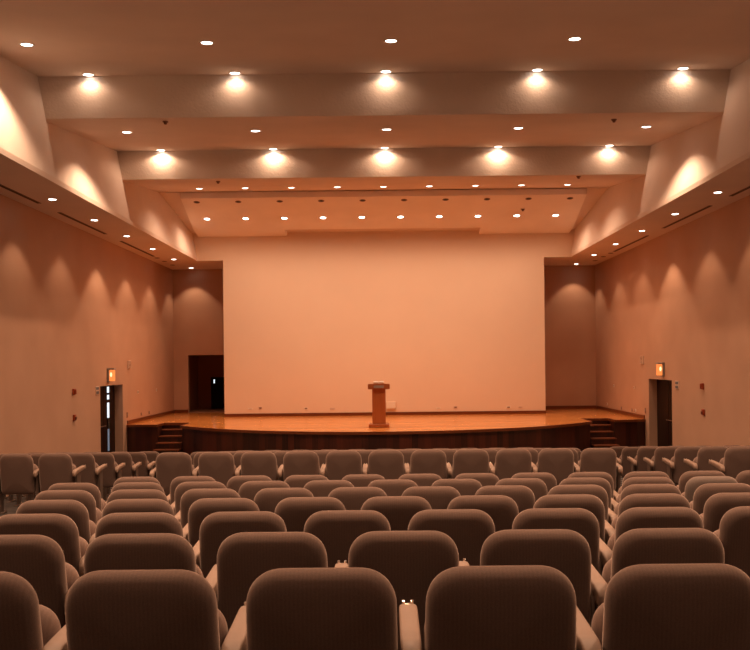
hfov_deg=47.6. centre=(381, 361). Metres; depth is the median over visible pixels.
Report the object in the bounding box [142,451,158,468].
seat
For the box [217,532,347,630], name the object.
seat
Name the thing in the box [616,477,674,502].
seat
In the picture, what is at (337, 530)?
seat
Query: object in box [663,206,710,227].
air slot
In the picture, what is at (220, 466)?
seat
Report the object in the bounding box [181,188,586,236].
ceiling
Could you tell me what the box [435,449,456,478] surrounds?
seat
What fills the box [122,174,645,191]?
ceiling
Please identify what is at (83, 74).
recessed light
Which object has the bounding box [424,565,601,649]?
seat
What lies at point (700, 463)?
seat
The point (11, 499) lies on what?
seat
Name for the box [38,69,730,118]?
beam
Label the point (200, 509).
seat
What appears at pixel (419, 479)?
seat
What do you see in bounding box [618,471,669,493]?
seat
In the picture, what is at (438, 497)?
seat
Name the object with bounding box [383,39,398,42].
recessed light
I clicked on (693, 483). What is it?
seat
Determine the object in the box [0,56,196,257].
wall
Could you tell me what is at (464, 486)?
seat
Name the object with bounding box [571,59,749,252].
wall
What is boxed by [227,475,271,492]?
seat
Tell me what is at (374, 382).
open book
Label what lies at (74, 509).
seat
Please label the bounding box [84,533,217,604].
seat
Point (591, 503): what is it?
seat
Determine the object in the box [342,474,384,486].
seat
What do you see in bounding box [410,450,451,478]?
seat
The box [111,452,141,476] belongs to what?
seat
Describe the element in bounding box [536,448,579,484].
seat
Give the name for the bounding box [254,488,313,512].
seat
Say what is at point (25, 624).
seat
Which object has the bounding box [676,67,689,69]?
recessed light
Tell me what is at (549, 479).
seat
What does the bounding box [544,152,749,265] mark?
ceiling soffit
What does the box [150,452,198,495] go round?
seat
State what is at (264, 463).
seat
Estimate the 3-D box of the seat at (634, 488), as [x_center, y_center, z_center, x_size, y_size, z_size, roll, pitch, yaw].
[2.103,1.378,6.679,0.558,0.889,0.463,-1,0,0]
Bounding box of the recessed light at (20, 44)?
[19,43,34,46]
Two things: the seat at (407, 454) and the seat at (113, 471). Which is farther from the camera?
the seat at (113, 471)
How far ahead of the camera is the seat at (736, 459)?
11.15 m
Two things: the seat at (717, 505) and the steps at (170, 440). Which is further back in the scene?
the steps at (170, 440)
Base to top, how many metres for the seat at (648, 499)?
0.889 m
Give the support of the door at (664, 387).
in the wall at (679, 298)
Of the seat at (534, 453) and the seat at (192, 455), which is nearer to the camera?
the seat at (534, 453)
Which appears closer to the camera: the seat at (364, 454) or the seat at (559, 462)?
the seat at (559, 462)
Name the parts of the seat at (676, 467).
armrest, leg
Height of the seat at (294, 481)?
0.888 m
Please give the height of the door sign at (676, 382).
0.220 m
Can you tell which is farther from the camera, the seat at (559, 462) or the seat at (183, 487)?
the seat at (559, 462)
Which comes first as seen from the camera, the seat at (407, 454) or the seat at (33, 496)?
the seat at (407, 454)
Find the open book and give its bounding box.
[373,381,383,383]
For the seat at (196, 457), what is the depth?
12.12 m
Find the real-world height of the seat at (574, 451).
0.892 m
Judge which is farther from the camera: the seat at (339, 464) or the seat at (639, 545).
the seat at (339, 464)
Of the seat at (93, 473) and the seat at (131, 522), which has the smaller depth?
the seat at (131, 522)
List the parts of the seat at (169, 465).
armrest, armrest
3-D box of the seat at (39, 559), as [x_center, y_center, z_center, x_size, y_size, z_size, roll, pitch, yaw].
[-1.592,1.181,3.788,0.628,0.893,0.464,-1,0,0]
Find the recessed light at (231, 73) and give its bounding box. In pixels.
[228,72,241,74]
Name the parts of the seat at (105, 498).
leg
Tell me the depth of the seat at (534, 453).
12.11 m
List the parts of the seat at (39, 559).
armrest, seat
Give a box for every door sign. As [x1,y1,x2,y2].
[95,386,98,394]
[675,381,678,388]
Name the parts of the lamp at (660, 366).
lamp shade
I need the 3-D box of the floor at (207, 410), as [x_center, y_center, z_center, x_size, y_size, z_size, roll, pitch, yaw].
[-6.131,1.861,32.298,2.500,0.048,3.003,-1,0,0]
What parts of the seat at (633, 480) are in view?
backrest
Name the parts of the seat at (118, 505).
backrest, armrest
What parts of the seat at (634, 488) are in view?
seat, backrest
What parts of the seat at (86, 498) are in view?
seat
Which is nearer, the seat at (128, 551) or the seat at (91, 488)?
the seat at (128, 551)
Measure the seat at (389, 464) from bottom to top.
0.892 m
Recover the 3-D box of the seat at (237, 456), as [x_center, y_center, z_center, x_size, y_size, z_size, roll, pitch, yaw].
[-1.866,1.723,12.325,0.558,0.890,0.462,-1,0,0]
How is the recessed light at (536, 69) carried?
in the ceiling at (69, 37)
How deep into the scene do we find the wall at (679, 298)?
21.67 m
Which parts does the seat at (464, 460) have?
armrest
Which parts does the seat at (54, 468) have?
leg, armrest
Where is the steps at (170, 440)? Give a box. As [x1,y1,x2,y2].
[153,429,181,453]
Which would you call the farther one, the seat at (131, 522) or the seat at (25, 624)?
the seat at (131, 522)
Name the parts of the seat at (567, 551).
leg, armrest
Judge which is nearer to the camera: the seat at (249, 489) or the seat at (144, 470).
the seat at (249, 489)
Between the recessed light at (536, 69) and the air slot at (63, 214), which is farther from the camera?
the air slot at (63, 214)
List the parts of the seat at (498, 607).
armrest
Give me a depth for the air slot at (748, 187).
17.39 m
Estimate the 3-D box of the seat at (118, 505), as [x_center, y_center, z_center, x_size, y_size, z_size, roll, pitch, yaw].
[-1.556,1.337,5.715,0.557,0.888,0.461,-1,0,0]
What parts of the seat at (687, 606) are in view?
seat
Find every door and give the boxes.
[100,385,114,451]
[211,377,224,408]
[657,379,671,446]
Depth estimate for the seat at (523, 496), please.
6.46 m
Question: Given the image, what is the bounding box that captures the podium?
[368,384,389,427]
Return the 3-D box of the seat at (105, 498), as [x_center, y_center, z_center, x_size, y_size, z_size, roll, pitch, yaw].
[-5.194,2.051,15.226,0.558,0.892,0.465,-1,0,0]
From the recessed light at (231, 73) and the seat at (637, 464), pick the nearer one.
the seat at (637, 464)
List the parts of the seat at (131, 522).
backrest, armrest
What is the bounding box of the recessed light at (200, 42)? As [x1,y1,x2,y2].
[199,41,214,44]
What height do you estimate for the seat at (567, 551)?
0.888 m
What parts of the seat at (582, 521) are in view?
leg, armrest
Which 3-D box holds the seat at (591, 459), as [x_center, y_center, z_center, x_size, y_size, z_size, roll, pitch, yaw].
[2.891,1.574,11.353,0.558,0.890,0.466,-1,0,0]
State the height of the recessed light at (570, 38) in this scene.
0.042 m
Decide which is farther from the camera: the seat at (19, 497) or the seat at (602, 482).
the seat at (19, 497)
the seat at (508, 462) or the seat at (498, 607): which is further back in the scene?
the seat at (508, 462)
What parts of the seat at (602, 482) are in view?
armrest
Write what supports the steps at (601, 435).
on the floor at (10, 508)
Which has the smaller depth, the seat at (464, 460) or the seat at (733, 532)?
the seat at (733, 532)
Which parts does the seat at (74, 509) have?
armrest, seat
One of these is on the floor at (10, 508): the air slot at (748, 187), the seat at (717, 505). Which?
the seat at (717, 505)
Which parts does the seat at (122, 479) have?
backrest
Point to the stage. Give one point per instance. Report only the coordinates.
(555, 426)
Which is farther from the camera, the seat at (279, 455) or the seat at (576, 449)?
the seat at (576, 449)
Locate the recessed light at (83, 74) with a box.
[81,73,94,76]
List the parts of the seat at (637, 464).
armrest, leg, backrest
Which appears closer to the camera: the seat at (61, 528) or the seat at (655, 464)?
the seat at (61, 528)
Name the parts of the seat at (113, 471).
leg, armrest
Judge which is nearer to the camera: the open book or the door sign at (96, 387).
the door sign at (96, 387)
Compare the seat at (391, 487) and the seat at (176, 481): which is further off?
the seat at (176, 481)
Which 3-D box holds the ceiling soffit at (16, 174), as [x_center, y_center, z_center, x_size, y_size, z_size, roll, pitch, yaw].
[-6.291,-3.404,13.900,2.590,0.100,33.800,-1,0,0]
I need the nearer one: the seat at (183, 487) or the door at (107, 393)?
the seat at (183, 487)
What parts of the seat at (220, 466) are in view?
armrest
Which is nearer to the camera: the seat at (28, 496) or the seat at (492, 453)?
the seat at (492, 453)
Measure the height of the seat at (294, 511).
0.891 m
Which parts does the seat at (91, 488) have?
seat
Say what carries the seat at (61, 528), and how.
on the floor at (10, 508)
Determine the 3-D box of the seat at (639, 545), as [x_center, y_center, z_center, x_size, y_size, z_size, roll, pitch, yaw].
[1.258,1.149,3.777,0.558,0.892,0.468,-1,0,0]
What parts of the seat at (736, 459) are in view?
armrest, backrest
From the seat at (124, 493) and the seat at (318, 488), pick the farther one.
the seat at (318, 488)
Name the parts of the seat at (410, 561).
armrest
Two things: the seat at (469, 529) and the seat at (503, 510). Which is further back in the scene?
the seat at (503, 510)
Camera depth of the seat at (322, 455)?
12.10 m
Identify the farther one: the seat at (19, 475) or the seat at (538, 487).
the seat at (19, 475)
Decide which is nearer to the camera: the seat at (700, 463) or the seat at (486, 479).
the seat at (486, 479)
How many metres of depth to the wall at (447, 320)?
28.20 m
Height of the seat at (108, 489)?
0.893 m
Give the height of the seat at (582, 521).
0.888 m
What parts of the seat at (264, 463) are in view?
armrest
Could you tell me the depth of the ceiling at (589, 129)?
17.97 m
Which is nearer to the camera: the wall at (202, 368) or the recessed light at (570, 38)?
the recessed light at (570, 38)
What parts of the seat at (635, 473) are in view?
backrest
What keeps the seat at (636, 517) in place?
on the floor at (10, 508)
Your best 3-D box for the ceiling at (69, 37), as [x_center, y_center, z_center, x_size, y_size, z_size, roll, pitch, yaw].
[0.048,-4.977,11.530,15.300,1.207,9.060,-1,0,0]
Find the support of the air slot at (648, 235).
attached to the wall at (676, 162)
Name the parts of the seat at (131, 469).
leg, armrest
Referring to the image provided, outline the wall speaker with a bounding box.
[640,356,643,363]
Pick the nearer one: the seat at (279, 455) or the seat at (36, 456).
the seat at (279, 455)
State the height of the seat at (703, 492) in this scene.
0.890 m
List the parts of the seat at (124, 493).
backrest, armrest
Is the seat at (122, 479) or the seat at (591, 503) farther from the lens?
the seat at (122, 479)
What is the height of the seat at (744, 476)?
0.889 m
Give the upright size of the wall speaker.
0.240 m
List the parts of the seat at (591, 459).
leg, armrest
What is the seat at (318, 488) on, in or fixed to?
on the floor at (10, 508)
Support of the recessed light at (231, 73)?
in the ceiling at (69, 37)
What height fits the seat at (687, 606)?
0.893 m
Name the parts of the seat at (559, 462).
armrest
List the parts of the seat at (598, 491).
armrest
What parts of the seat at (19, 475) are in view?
leg, backrest, armrest, leg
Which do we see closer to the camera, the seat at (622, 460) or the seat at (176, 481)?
the seat at (176, 481)
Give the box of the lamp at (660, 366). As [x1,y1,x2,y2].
[655,362,664,376]
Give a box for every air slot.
[0,184,40,203]
[57,212,105,233]
[120,241,154,256]
[613,235,648,251]
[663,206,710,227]
[730,186,749,195]
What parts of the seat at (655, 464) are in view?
armrest, leg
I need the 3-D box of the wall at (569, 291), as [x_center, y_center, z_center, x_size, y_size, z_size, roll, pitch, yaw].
[6.446,-0.923,30.900,2.590,5.250,0.200,-1,0,0]
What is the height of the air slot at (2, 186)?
0.010 m
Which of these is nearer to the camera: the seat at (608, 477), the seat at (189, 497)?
the seat at (189, 497)
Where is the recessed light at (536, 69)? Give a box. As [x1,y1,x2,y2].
[531,68,543,71]
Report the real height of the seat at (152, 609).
0.889 m
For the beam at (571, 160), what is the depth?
20.70 m
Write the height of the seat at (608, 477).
0.889 m
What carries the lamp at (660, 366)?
attached to the wall at (679, 298)
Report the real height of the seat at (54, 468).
0.888 m
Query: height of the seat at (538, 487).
0.888 m
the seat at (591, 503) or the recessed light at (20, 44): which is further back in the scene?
the recessed light at (20, 44)
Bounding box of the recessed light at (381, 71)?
[379,70,392,72]
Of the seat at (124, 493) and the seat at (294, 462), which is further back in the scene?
the seat at (294, 462)
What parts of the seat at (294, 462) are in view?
armrest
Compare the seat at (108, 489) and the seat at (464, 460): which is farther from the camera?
the seat at (108, 489)
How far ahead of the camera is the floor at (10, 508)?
14.55 m
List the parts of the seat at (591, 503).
armrest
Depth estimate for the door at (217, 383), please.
33.63 m
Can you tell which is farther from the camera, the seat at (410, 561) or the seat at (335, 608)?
the seat at (410, 561)
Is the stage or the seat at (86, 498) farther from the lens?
the stage
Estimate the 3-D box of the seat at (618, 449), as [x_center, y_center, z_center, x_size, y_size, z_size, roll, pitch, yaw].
[4.762,2.132,17.158,0.628,0.893,0.464,-1,0,0]
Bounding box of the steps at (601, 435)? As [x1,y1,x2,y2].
[590,424,619,447]
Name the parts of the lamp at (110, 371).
lamp shade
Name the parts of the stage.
panel, baseboard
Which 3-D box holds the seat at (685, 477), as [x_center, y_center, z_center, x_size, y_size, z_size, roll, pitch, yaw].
[3.231,1.524,8.609,0.557,0.891,0.467,-1,0,0]
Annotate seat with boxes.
[0,454,30,500]
[0,454,40,514]
[0,513,88,576]
[0,534,79,627]
[0,571,66,649]
[4,453,35,499]
[6,495,15,502]
[14,495,23,505]
[16,500,95,543]
[30,453,48,467]
[34,490,101,525]
[39,453,85,491]
[48,483,105,511]
[65,569,246,649]
[68,453,106,498]
[84,452,110,495]
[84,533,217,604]
[90,453,125,487]
[95,512,199,567]
[102,499,188,541]
[103,488,107,501]
[106,477,170,504]
[107,489,180,522]
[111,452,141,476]
[111,482,174,513]
[127,452,155,476]
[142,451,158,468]
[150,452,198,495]
[170,476,214,503]
[175,481,225,514]
[180,488,240,528]
[188,498,259,546]
[190,452,197,464]
[193,452,203,468]
[198,452,240,487]
[199,511,286,577]
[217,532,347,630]
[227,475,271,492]
[233,451,257,468]
[238,481,289,500]
[241,451,282,480]
[246,567,421,649]
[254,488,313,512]
[274,451,289,481]
[274,497,345,531]
[283,451,325,480]
[284,475,327,487]
[304,480,353,496]
[304,510,390,567]
[315,450,334,476]
[326,451,367,479]
[328,487,386,509]
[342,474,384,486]
[348,530,468,649]
[356,450,374,473]
[361,496,431,530]
[368,450,409,479]
[368,479,417,495]
[398,450,415,473]
[398,474,441,485]
[402,486,460,508]
[408,509,494,565]
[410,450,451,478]
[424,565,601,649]
[432,479,481,495]
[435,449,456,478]
[447,495,518,531]
[452,449,494,478]
[455,473,498,486]
[475,485,534,512]
[480,529,607,626]
[483,449,497,465]
[494,449,537,479]
[496,478,546,501]
[511,472,556,494]
[512,508,611,575]
[525,448,538,464]
[533,494,614,544]
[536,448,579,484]
[548,484,616,524]
[559,477,617,511]
[567,448,578,464]
[568,472,618,500]
[573,448,581,460]
[578,448,622,492]
[591,563,749,649]
[602,528,724,583]
[607,507,703,549]
[611,446,626,457]
[611,493,690,528]
[614,484,681,514]
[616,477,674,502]
[617,447,640,477]
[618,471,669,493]
[627,447,657,471]
[643,447,678,480]
[662,447,701,483]
[676,471,724,493]
[682,476,737,502]
[683,446,727,470]
[689,483,749,514]
[700,492,749,531]
[708,446,749,478]
[713,506,749,577]
[735,470,749,485]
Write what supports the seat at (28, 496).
on the floor at (10, 508)
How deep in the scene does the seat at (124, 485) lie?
7.44 m
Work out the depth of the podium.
22.99 m
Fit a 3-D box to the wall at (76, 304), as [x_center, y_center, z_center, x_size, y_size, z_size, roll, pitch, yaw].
[-7.715,-0.399,14.000,0.320,6.400,34.000,-1,0,0]
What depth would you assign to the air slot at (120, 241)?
25.02 m
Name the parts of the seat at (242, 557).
armrest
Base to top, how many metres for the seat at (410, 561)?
0.889 m
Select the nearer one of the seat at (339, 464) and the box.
the seat at (339, 464)
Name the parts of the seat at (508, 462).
armrest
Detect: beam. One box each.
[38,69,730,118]
[117,146,650,179]
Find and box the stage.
[126,405,645,454]
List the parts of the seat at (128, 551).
backrest, seat, armrest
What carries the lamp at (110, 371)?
attached to the wall at (76, 304)
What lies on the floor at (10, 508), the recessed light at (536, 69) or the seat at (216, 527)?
the seat at (216, 527)
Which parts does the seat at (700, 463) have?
armrest, backrest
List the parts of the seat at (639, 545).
seat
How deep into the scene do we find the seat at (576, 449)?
13.08 m
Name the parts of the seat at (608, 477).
armrest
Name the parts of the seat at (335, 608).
armrest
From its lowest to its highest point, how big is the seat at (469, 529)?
0.889 m
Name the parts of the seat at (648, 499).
seat, backrest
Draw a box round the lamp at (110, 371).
[107,368,115,381]
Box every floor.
[0,477,674,516]
[190,408,224,412]
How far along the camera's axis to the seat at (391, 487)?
7.42 m
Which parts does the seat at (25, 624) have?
backrest, seat, armrest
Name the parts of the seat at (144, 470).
armrest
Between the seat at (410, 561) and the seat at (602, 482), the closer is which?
the seat at (410, 561)
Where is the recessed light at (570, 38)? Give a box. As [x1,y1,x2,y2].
[567,37,582,40]
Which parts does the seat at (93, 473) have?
backrest, leg, armrest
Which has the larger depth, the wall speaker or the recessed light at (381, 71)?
the wall speaker
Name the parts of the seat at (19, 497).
leg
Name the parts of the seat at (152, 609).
seat, armrest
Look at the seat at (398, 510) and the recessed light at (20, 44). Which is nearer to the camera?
the seat at (398, 510)
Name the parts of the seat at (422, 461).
armrest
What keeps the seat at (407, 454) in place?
on the floor at (10, 508)
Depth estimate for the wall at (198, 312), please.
30.80 m
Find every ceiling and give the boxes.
[0,0,749,76]
[46,112,722,150]
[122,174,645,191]
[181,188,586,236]
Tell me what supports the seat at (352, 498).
on the floor at (10, 508)
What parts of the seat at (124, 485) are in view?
backrest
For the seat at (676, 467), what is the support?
on the floor at (10, 508)
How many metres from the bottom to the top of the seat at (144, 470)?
0.889 m
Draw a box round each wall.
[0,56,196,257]
[0,194,173,495]
[173,269,223,412]
[189,355,223,410]
[192,229,574,413]
[544,265,595,405]
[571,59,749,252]
[595,195,749,446]
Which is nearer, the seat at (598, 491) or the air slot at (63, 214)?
the seat at (598, 491)
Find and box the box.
[386,401,395,408]
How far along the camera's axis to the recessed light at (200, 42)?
13.67 m

